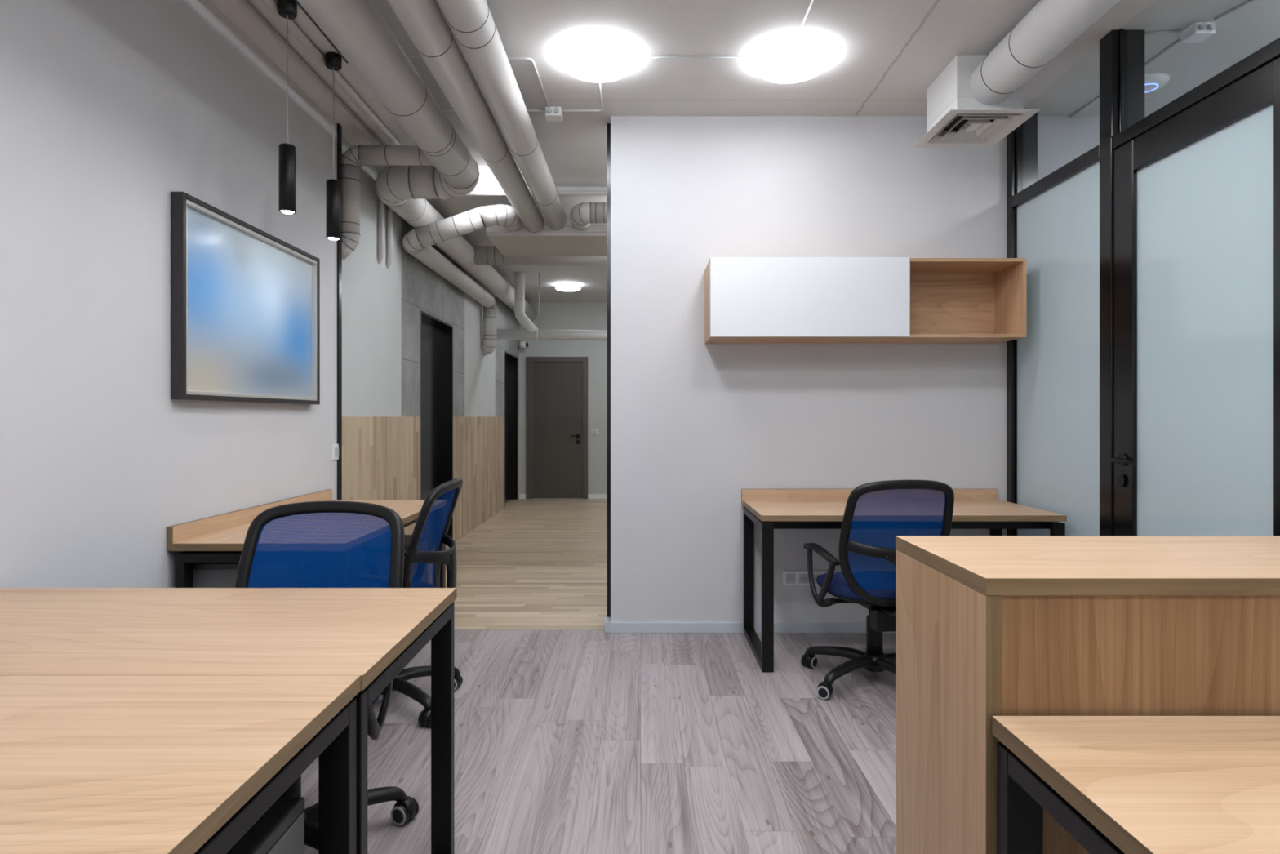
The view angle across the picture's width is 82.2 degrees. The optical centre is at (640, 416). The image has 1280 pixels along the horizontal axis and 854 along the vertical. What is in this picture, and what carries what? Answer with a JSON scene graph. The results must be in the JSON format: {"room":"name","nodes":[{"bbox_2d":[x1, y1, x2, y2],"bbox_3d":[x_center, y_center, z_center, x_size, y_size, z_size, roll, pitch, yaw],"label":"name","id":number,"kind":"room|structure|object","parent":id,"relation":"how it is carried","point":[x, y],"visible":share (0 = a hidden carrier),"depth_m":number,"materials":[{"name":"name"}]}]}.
{"room":"open-plan office","nodes":[
{"label":"open-plan office","id":0,"kind":"room"},
{"bbox_2d":[0,0,337,588],"bbox_3d":[-1.855,-0.240,0.525,0.190,2.920,7.450,0,0,0],"label":"wall","id":1,"kind":"structure","parent":0,"point":[109,108],"depth_m":2.50,"materials":[{"name":"paint"}]},
{"bbox_2d":[171,191,319,404],"bbox_3d":[-1.734,-0.454,3.326,0.047,0.777,1.168,0,0,0],"label":"framed picture","id":2,"kind":"object","parent":1,"relation":"attached to","point":[246,300],"visible":1,"depth_m":3.16,"materials":[{"name":"black metal"}]},
{"bbox_2d":[331,444,338,460],"bbox_3d":[-1.753,0.203,4.220,0.014,0.090,0.090,0,0,0],"label":"light switch","id":3,"kind":"object","parent":1,"relation":"attached to","point":[335,447],"visible":1,"depth_m":4.20,"materials":[{"name":"white plastic"}]},
{"bbox_2d":[297,0,537,321],"bbox_3d":[-1.380,-1.515,3.855,0.761,0.221,14.110,0,0,0],"label":"ventilation duct","id":4,"kind":"object","parent":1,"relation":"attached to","point":[356,28],"visible":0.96,"depth_m":3.66,"materials":[{"name":"metal"}]},
{"bbox_2d":[342,144,433,259],"bbox_3d":[-1.536,-1.282,4.390,0.652,0.685,0.120,0,0,0],"label":"duct","id":5,"kind":"object","parent":4,"relation":"attached to","point":[355,157],"visible":0.78,"depth_m":4.34,"materials":[{"name":"metal"}]},
{"bbox_2d":[474,245,607,265],"bbox_3d":[-0.400,-1.515,6.900,2.300,0.178,0.178,0,0,0],"label":"duct","id":6,"kind":"object","parent":4,"relation":"attached to","point":[484,255],"visible":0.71,"depth_m":6.83,"materials":[{"name":"metal"}]},
{"bbox_2d":[342,136,519,542],"bbox_3d":[-1.890,-0.240,7.580,0.160,2.920,6.660,0,0,0],"label":"wall","id":7,"kind":"structure","parent":0,"point":[382,306],"depth_m":5.62,"materials":[{"name":"paint"}]},
{"bbox_2d":[337,123,342,499],"bbox_3d":[-1.779,-0.240,4.270,0.062,2.920,0.040,0,0,0],"label":"trim","id":8,"kind":"structure","parent":7,"relation":"attached to","point":[339,126],"depth_m":4.26,"materials":[{"name":"black"}]},
{"bbox_2d":[377,198,384,263],"bbox_3d":[-1.798,-1.278,5.058,0.073,0.445,0.039,0,0,30],"label":"pipe","id":9,"kind":"object","parent":7,"relation":"attached to","point":[381,205],"visible":0.97,"depth_m":5.04,"materials":[{"name":"metal"}]},
{"bbox_2d":[386,205,392,268],"bbox_3d":[-1.798,-1.278,5.228,0.073,0.445,0.039,0,0,30],"label":"pipe","id":10,"kind":"object","parent":7,"relation":"attached to","point":[389,211],"visible":0.98,"depth_m":5.21,"materials":[{"name":"metal"}]},
{"bbox_2d":[420,310,453,551],"bbox_3d":[-1.889,0.172,6.546,0.163,2.095,1.027,0,0,0],"label":"door","id":11,"kind":"structure","parent":7,"relation":"in","point":[436,334],"depth_m":6.83,"materials":[{"name":"black"}]},
{"bbox_2d":[402,204,523,355],"bbox_3d":[-1.385,-1.144,6.933,0.953,0.877,3.120,0,0,0],"label":"ventilation duct","id":12,"kind":"object","parent":7,"relation":"attached to","point":[418,242],"visible":0.99,"depth_m":5.45,"materials":[{"name":"metal"}]},
{"bbox_2d":[504,351,517,508],"bbox_3d":[-1.889,0.172,10.270,0.163,2.095,1.020,0,0,0],"label":"door","id":13,"kind":"structure","parent":7,"relation":"in","point":[510,360],"depth_m":10.76,"materials":[{"name":"black wood"}]},
{"bbox_2d":[518,341,528,348],"bbox_3d":[-1.732,-1.060,10.835,0.155,0.100,0.150,0,0,0],"label":"security camera","id":14,"kind":"object","parent":7,"relation":"attached to","point":[522,344],"visible":1,"depth_m":10.77,"materials":[{"name":"white plastic"}]},
{"bbox_2d":[519,302,607,498],"bbox_3d":[-0.550,-0.240,10.980,2.900,2.920,0.140,0,0,0],"label":"wall","id":15,"kind":"structure","parent":0,"point":[553,315],"depth_m":10.91,"materials":[{"name":"paint"}]},
{"bbox_2d":[526,356,587,498],"bbox_3d":[-1.240,0.165,10.880,0.912,2.110,0.060,0,0,0],"label":"door","id":16,"kind":"structure","parent":15,"relation":"in","point":[557,387],"depth_m":10.90,"materials":[{"name":"grey"}]},
{"bbox_2d":[519,493,607,498],"bbox_3d":[-0.500,1.185,10.903,2.600,0.070,0.014,0,0,0],"label":"baseboard","id":17,"kind":"structure","parent":15,"relation":"attached to","point":[521,495],"depth_m":10.90,"materials":[{"name":"white plastic"}]},
{"bbox_2d":[591,428,597,434],"bbox_3d":[-0.680,0.220,10.903,0.080,0.080,0.014,0,0,0],"label":"light switch","id":18,"kind":"object","parent":15,"relation":"attached to","point":[594,431],"visible":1,"depth_m":10.90,"materials":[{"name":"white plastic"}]},
{"bbox_2d":[301,498,896,853],"bbox_3d":[1.300,1.270,3.950,6.600,0.100,14.300,0,0,0],"label":"floor","id":19,"kind":"structure","parent":0,"point":[566,741],"depth_m":2.84,"materials":[{"name":"grey laminate"}]},
{"bbox_2d":[0,675,359,853],"bbox_3d":[-1.129,0.845,0.976,1.241,0.750,0.713,0,0,0],"label":"office desk","id":20,"kind":"object","parent":19,"relation":"on","point":[90,764],"visible":1,"depth_m":1.06,"materials":[{"name":"brown wood"}]},
{"bbox_2d":[0,587,456,853],"bbox_3d":[-1.127,0.845,1.673,1.245,0.750,0.681,0,0,0],"label":"office desk","id":21,"kind":"object","parent":19,"relation":"on","point":[371,633],"visible":0.77,"depth_m":1.66,"materials":[{"name":"brown wood"}]},
{"bbox_2d":[192,562,291,587],"bbox_3d":[-1.617,0.890,2.970,0.235,0.660,0.360,0,0,0],"label":"drawer pedestal","id":22,"kind":"object","parent":19,"relation":"on","point":[205,575],"visible":0.02,"depth_m":2.79,"materials":[{"name":"grey metal"}]},
{"bbox_2d":[226,797,304,853],"bbox_3d":[-0.772,0.930,0.988,0.415,0.580,0.495,0,0,0],"label":"drawer pedestal","id":23,"kind":"object","parent":19,"relation":"on","point":[280,829],"visible":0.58,"depth_m":1.17,"materials":[{"name":"grey metal"}]},
{"bbox_2d":[166,488,446,587],"bbox_3d":[-1.427,0.814,3.430,0.663,0.812,1.420,0,0,0],"label":"office desk","id":24,"kind":"object","parent":19,"relation":"on","point":[220,538],"visible":0.25,"depth_m":2.88,"materials":[{"name":"brown wood"}]},
{"bbox_2d":[234,501,418,850],"bbox_3d":[-0.996,0.744,1.978,0.688,0.955,0.686,0,0,0],"label":"office chair","id":25,"kind":"object","parent":19,"relation":"on","point":[406,808],"visible":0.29,"depth_m":2.24,"materials":[{"name":"blue fabric"}]},
{"bbox_2d":[303,534,428,587],"bbox_3d":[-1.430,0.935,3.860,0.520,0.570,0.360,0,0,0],"label":"office chair","id":26,"kind":"object","parent":19,"relation":"on","point":[407,537],"visible":0.07,"depth_m":3.68,"materials":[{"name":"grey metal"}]},
{"bbox_2d":[309,478,462,727],"bbox_3d":[-1.119,0.744,3.111,0.692,0.955,0.701,0,0,0],"label":"office chair","id":27,"kind":"object","parent":19,"relation":"on","point":[448,557],"visible":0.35,"depth_m":3.00,"materials":[{"name":"black plastic"}]},
{"bbox_2d":[454,628,604,630],"bbox_3d":[-0.980,1.224,4.200,1.560,0.013,0.020,0,0,0],"label":"trim","id":28,"kind":"structure","parent":19,"relation":"on","point":[455,628],"depth_m":4.20,"materials":[{"name":"beige"}]},
{"bbox_2d":[800,480,954,699],"bbox_3d":[1.093,0.744,3.367,0.711,0.955,0.686,0,0,-8],"label":"office chair","id":29,"kind":"object","parent":19,"relation":"on","point":[875,590],"visible":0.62,"depth_m":3.17,"materials":[{"name":"black plastic"}]},
{"bbox_2d":[741,488,1066,672],"bbox_3d":[1.300,0.814,3.820,1.460,0.812,0.655,0,0,0],"label":"office desk","id":30,"kind":"object","parent":19,"relation":"on","point":[770,509],"visible":0.75,"depth_m":3.63,"materials":[{"name":"brown wood"}]},
{"bbox_2d":[895,535,1279,853],"bbox_3d":[1.292,0.738,1.363,1.495,0.965,0.411,0,0,0],"label":"reception desk","id":31,"kind":"object","parent":19,"relation":"on","point":[988,626],"depth_m":1.16,"materials":[{"name":"brown wood"}]},
{"bbox_2d":[895,535,1279,595],"bbox_3d":[1.292,0.269,1.363,1.495,0.028,0.411,0,0,0],"label":"countertop","id":32,"kind":"structure","parent":31,"relation":"on","point":[988,565],"depth_m":1.28,"materials":[{"name":"brown wood"}]},
{"bbox_2d":[1099,28,1144,535],"bbox_3d":[2.143,-0.240,3.260,0.145,2.920,0.100,0,0,0],"label":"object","id":33,"kind":"structure","parent":19,"relation":"on","point":[1122,51],"depth_m":3.24,"materials":[{"name":"black metal"}]},
{"bbox_2d":[991,715,1279,853],"bbox_3d":[1.276,0.845,0.786,1.448,0.750,0.733,0,0,0],"label":"office desk","id":34,"kind":"object","parent":19,"relation":"on","point":[1116,784],"visible":1,"depth_m":0.99,"materials":[{"name":"brown wood"}]},
{"bbox_2d":[1109,57,1279,535],"bbox_3d":[2.064,0.021,2.743,0.112,2.378,0.945,0,0,0],"label":"door","id":35,"kind":"structure","parent":19,"relation":"on","point":[1197,194],"depth_m":2.75,"materials":[{"name":"black"}]},
{"bbox_2d":[209,0,1279,302],"bbox_3d":[1.300,-1.760,3.900,6.600,0.120,14.400,0,0,0],"label":"ceiling","id":36,"kind":"structure","parent":0,"point":[882,56],"depth_m":3.49,"materials":[{"name":"white paint"}]},
{"bbox_2d":[277,0,297,213],"bbox_3d":[-1.445,-1.266,3.000,0.072,0.867,0.072,0,0,0],"label":"pendant lamp","id":37,"kind":"object","parent":36,"relation":"hanging from","point":[286,9],"visible":1,"depth_m":2.98,"materials":[{"name":"black metal"}]},
{"bbox_2d":[294,0,348,63],"bbox_3d":[-1.400,-1.692,0.150,0.012,0.012,6.700,0,0,0],"label":"cable","id":38,"kind":"object","parent":36,"relation":"attached to","point":[295,1],"visible":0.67,"depth_m":3.20,"materials":[{"name":"grey plastic"}]},
{"bbox_2d":[233,0,431,199],"bbox_3d":[-1.612,-1.675,1.200,0.040,0.040,8.800,0,0,0],"label":"conduit","id":39,"kind":"object","parent":36,"relation":"attached to","point":[252,13],"visible":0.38,"depth_m":3.48,"materials":[{"name":"metal"}]},
{"bbox_2d":[324,51,342,239],"bbox_3d":[-1.445,-1.266,3.450,0.072,0.867,0.072,0,0,0],"label":"pendant lamp","id":40,"kind":"object","parent":36,"relation":"hanging from","point":[333,60],"visible":1,"depth_m":3.43,"materials":[{"name":"black metal"}]},
{"bbox_2d":[261,0,446,199],"bbox_3d":[-1.500,-1.675,1.200,0.040,0.040,8.800,0,0,0],"label":"conduit","id":41,"kind":"object","parent":36,"relation":"attached to","point":[272,5],"visible":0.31,"depth_m":3.53,"materials":[{"name":"metal"}]},
{"bbox_2d":[407,55,550,106],"bbox_3d":[-0.897,-1.695,3.722,0.806,0.012,0.556,0,0,0],"label":"cable","id":42,"kind":"object","parent":36,"relation":"attached to","point":[408,56],"visible":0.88,"depth_m":3.49,"materials":[{"name":"white paint"}]},
{"bbox_2d":[473,172,502,191],"bbox_3d":[-1.100,-1.664,5.200,0.328,0.072,0.328,0,0,0],"label":"ceiling light","id":43,"kind":"object","parent":36,"relation":"attached to","point":[487,182],"visible":0.46,"depth_m":5.14,"materials":[{"name":"white plastic"}]},
{"bbox_2d":[441,109,545,111],"bbox_3d":[-0.940,-1.695,4.060,0.820,0.012,0.011,0,0,0],"label":"cable","id":44,"kind":"object","parent":36,"relation":"attached to","point":[443,110],"visible":0.34,"depth_m":4.05,"materials":[{"name":"white paint"}]},
{"bbox_2d":[466,190,607,195],"bbox_3d":[-0.425,-1.635,5.360,2.350,0.036,0.035,0,0,0],"label":"pipe","id":45,"kind":"object","parent":36,"relation":"hanging from","point":[473,192],"visible":0.32,"depth_m":5.34,"materials":[{"name":"metal"}]},
{"bbox_2d":[485,225,607,256],"bbox_3d":[-0.225,-1.442,6.050,1.950,0.075,0.740,0,0,0],"label":"ceiling beam","id":46,"kind":"structure","parent":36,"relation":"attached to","point":[568,241],"depth_m":5.90,"materials":[{"name":"paint"}]},
{"bbox_2d":[569,201,607,230],"bbox_3d":[0.031,-1.515,5.524,1.137,0.154,0.302,0,0,0],"label":"duct","id":47,"kind":"object","parent":46,"relation":"attached to","point":[582,215],"visible":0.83,"depth_m":5.40,"materials":[{"name":"metal"}]},
{"bbox_2d":[496,271,607,340],"bbox_3d":[-0.470,-1.292,8.660,2.442,0.816,0.132,0,0,0],"label":"drain pipe","id":48,"kind":"object","parent":36,"relation":"hanging from","point":[530,331],"visible":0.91,"depth_m":8.61,"materials":[{"name":"grey metal"}]},
{"bbox_2d":[545,106,562,121],"bbox_3d":[-0.480,-1.675,4.051,0.090,0.050,0.107,0,0,0],"label":"junction box","id":49,"kind":"object","parent":36,"relation":"attached to","point":[552,113],"visible":1,"depth_m":4.02,"materials":[{"name":"white plastic"}]},
{"bbox_2d":[528,186,607,190],"bbox_3d":[-0.500,-1.685,5.460,2.500,0.030,0.080,0,0,0],"label":"cable tray","id":50,"kind":"object","parent":36,"relation":"attached to","point":[557,188],"visible":0.14,"depth_m":5.42,"materials":[{"name":"white paint"}]},
{"bbox_2d":[555,283,580,291],"bbox_3d":[-0.935,-1.664,9.440,0.328,0.072,0.328,0,0,0],"label":"ceiling light","id":51,"kind":"object","parent":36,"relation":"attached to","point":[563,286],"visible":1,"depth_m":9.35,"materials":[{"name":"white plastic"}]},
{"bbox_2d":[555,286,580,291],"bbox_3d":[-0.935,-1.639,9.440,0.320,0.023,0.320,0,0,0],"label":"diffuser","id":52,"kind":"object","parent":51,"relation":"attached to","point":[560,288],"depth_m":9.37,"materials":[{"name":"white plastic"}]},
{"bbox_2d":[563,82,603,111],"bbox_3d":[-0.315,-1.695,3.843,0.231,0.012,0.446,0,0,0],"label":"cable","id":53,"kind":"object","parent":36,"relation":"attached to","point":[600,83],"visible":0.92,"depth_m":4.05,"materials":[{"name":"white paint"}]},
{"bbox_2d":[562,44,632,82],"bbox_3d":[-0.203,-1.664,3.450,0.328,0.072,0.328,0,0,0],"label":"ceiling light","id":54,"kind":"object","parent":36,"relation":"attached to","point":[593,63],"visible":1,"depth_m":3.40,"materials":[{"name":"white plastic"}]},
{"bbox_2d":[633,56,756,58],"bbox_3d":[0.255,-1.696,3.460,0.580,0.010,0.010,0,0,0],"label":"cable","id":55,"kind":"object","parent":36,"relation":"attached to","point":[634,57],"visible":1,"depth_m":3.46,"materials":[{"name":"grey plastic"}]},
{"bbox_2d":[756,44,827,83],"bbox_3d":[0.712,-1.664,3.460,0.328,0.072,0.328,0,0,0],"label":"ceiling light","id":56,"kind":"object","parent":36,"relation":"attached to","point":[792,64],"visible":1,"depth_m":3.41,"materials":[{"name":"white plastic"}]},
{"bbox_2d":[795,0,813,39],"bbox_3d":[0.695,-1.696,0.045,0.010,0.010,6.490,0,0,0],"label":"cable","id":57,"kind":"object","parent":36,"relation":"attached to","point":[811,1],"visible":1,"depth_m":3.12,"materials":[{"name":"white plastic"}]},
{"bbox_2d":[913,54,1039,146],"bbox_3d":[1.645,-1.559,3.631,0.415,0.282,0.462,0,0,0],"label":"ceiling vent","id":58,"kind":"object","parent":36,"relation":"in","point":[954,117],"visible":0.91,"depth_m":3.56,"materials":[{"name":"white metal"}]},
{"bbox_2d":[968,0,1119,105],"bbox_3d":[1.645,-1.565,0.125,0.208,0.208,6.650,0,0,0],"label":"ventilation duct","id":59,"kind":"object","parent":36,"relation":"hanging from","point":[1050,26],"visible":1,"depth_m":2.97,"materials":[{"name":"white metal"}]},
{"bbox_2d":[1069,39,1180,118],"bbox_3d":[2.430,-1.695,3.710,0.011,0.012,0.880,0,0,0],"label":"cable","id":60,"kind":"object","parent":36,"relation":"attached to","point":[1179,40],"visible":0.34,"depth_m":3.50,"materials":[{"name":"paint"}]},
{"bbox_2d":[1144,71,1169,93],"bbox_3d":[2.560,-1.681,3.720,0.200,0.038,0.200,0,0,0],"label":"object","id":61,"kind":"object","parent":36,"relation":"attached to","point":[1153,81],"visible":0.5,"depth_m":3.65,"materials":[{"name":"white plastic"}]},
{"bbox_2d":[1144,29,1181,34],"bbox_3d":[2.285,-1.696,3.235,0.173,0.010,0.010,0,0,10],"label":"cable","id":62,"kind":"object","parent":36,"relation":"attached to","point":[1174,30],"visible":0.88,"depth_m":3.23,"materials":[{"name":"grey plastic"}]},
{"bbox_2d":[1180,22,1216,43],"bbox_3d":[2.430,-1.675,3.192,0.090,0.050,0.107,0,0,0],"label":"junction box","id":63,"kind":"object","parent":36,"relation":"attached to","point":[1197,32],"visible":1,"depth_m":3.17,"materials":[{"name":"white plastic"}]},
{"bbox_2d":[1213,0,1253,20],"bbox_3d":[2.552,-1.696,2.885,0.175,0.010,0.509,0,0,-41],"label":"cable","id":64,"kind":"object","parent":36,"relation":"attached to","point":[1249,1],"visible":1,"depth_m":3.05,"materials":[{"name":"paint"}]},
{"bbox_2d":[610,115,1146,622],"bbox_3d":[2.215,-0.240,4.200,4.770,2.920,0.100,0,0,0],"label":"wall","id":65,"kind":"structure","parent":0,"point":[695,424],"depth_m":4.15,"materials":[{"name":"paint"}]},
{"bbox_2d":[607,123,610,617],"bbox_3d":[-0.172,-0.270,4.270,0.044,2.860,0.040,0,0,0],"label":"trim","id":66,"kind":"structure","parent":65,"relation":"attached to","point":[608,124],"depth_m":4.25,"materials":[{"name":"black"}]},
{"bbox_2d":[604,614,896,632],"bbox_3d":[2.147,1.191,4.218,4.705,0.058,0.164,0,0,0],"label":"baseboard","id":67,"kind":"structure","parent":65,"relation":"attached to","point":[609,627],"depth_m":4.14,"materials":[{"name":"grey paint"}]},
{"bbox_2d":[782,570,809,586],"bbox_3d":[0.878,0.912,4.143,0.147,0.083,0.013,0,0,0],"label":"wall socket","id":68,"kind":"object","parent":65,"relation":"attached to","point":[795,578],"depth_m":4.14,"materials":[{"name":"white plastic"}]},
{"bbox_2d":[813,570,827,586],"bbox_3d":[1.014,0.912,4.143,0.078,0.083,0.013,0,0,0],"label":"wall socket","id":69,"kind":"object","parent":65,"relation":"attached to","point":[815,573],"depth_m":4.14,"materials":[{"name":"white plastic"}]},
{"bbox_2d":[704,257,1026,343],"bbox_3d":[1.186,-0.620,3.975,1.648,0.413,0.350,0,0,0],"label":"upper cabinet","id":70,"kind":"object","parent":65,"relation":"attached to","point":[748,300],"visible":1,"depth_m":3.80,"materials":[{"name":"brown wood"}]},
{"bbox_2d":[1006,111,1037,535],"bbox_3d":[2.143,-0.240,4.112,0.145,2.920,0.075,0,0,0],"label":"trim","id":71,"kind":"structure","parent":65,"relation":"attached to","point":[1021,142],"depth_m":4.09,"materials":[{"name":"black metal"}]},
{"bbox_2d":[1017,161,1099,535],"bbox_3d":[2.100,0.028,3.700,0.060,2.385,0.780,0,0,0],"label":"window","id":72,"kind":"structure","parent":65,"relation":"in","point":[1058,228],"depth_m":3.63,"materials":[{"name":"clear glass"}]},
{"bbox_3d":[1.325,-0.240,-3.250,6.550,2.920,0.100,0,0,0],"label":"wall","id":73,"kind":"structure","parent":0,"visible":0},
{"bbox_2d":[386,0,544,232],"bbox_3d":[-0.823,-1.500,1.240,0.156,0.156,8.880,0,0,0],"label":"ventilation duct","id":74,"kind":"object","parent":73,"relation":"attached to","point":[424,21],"visible":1,"depth_m":3.28,"materials":[{"name":"metal"}]},
{"bbox_2d":[437,0,567,230],"bbox_3d":[-0.652,-1.523,1.240,0.166,0.166,8.880,0,0,0],"label":"ventilation duct","id":75,"kind":"object","parent":73,"relation":"attached to","point":[472,23],"visible":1,"depth_m":3.31,"materials":[{"name":"metal"}]},
{"bbox_2d":[1012,37,1279,207],"bbox_3d":[2.100,-1.198,0.445,0.060,0.065,7.290,0,0,0],"label":"trim","id":76,"kind":"structure","parent":73,"relation":"attached to","point":[1269,52],"depth_m":2.91,"materials":[{"name":"black metal"}]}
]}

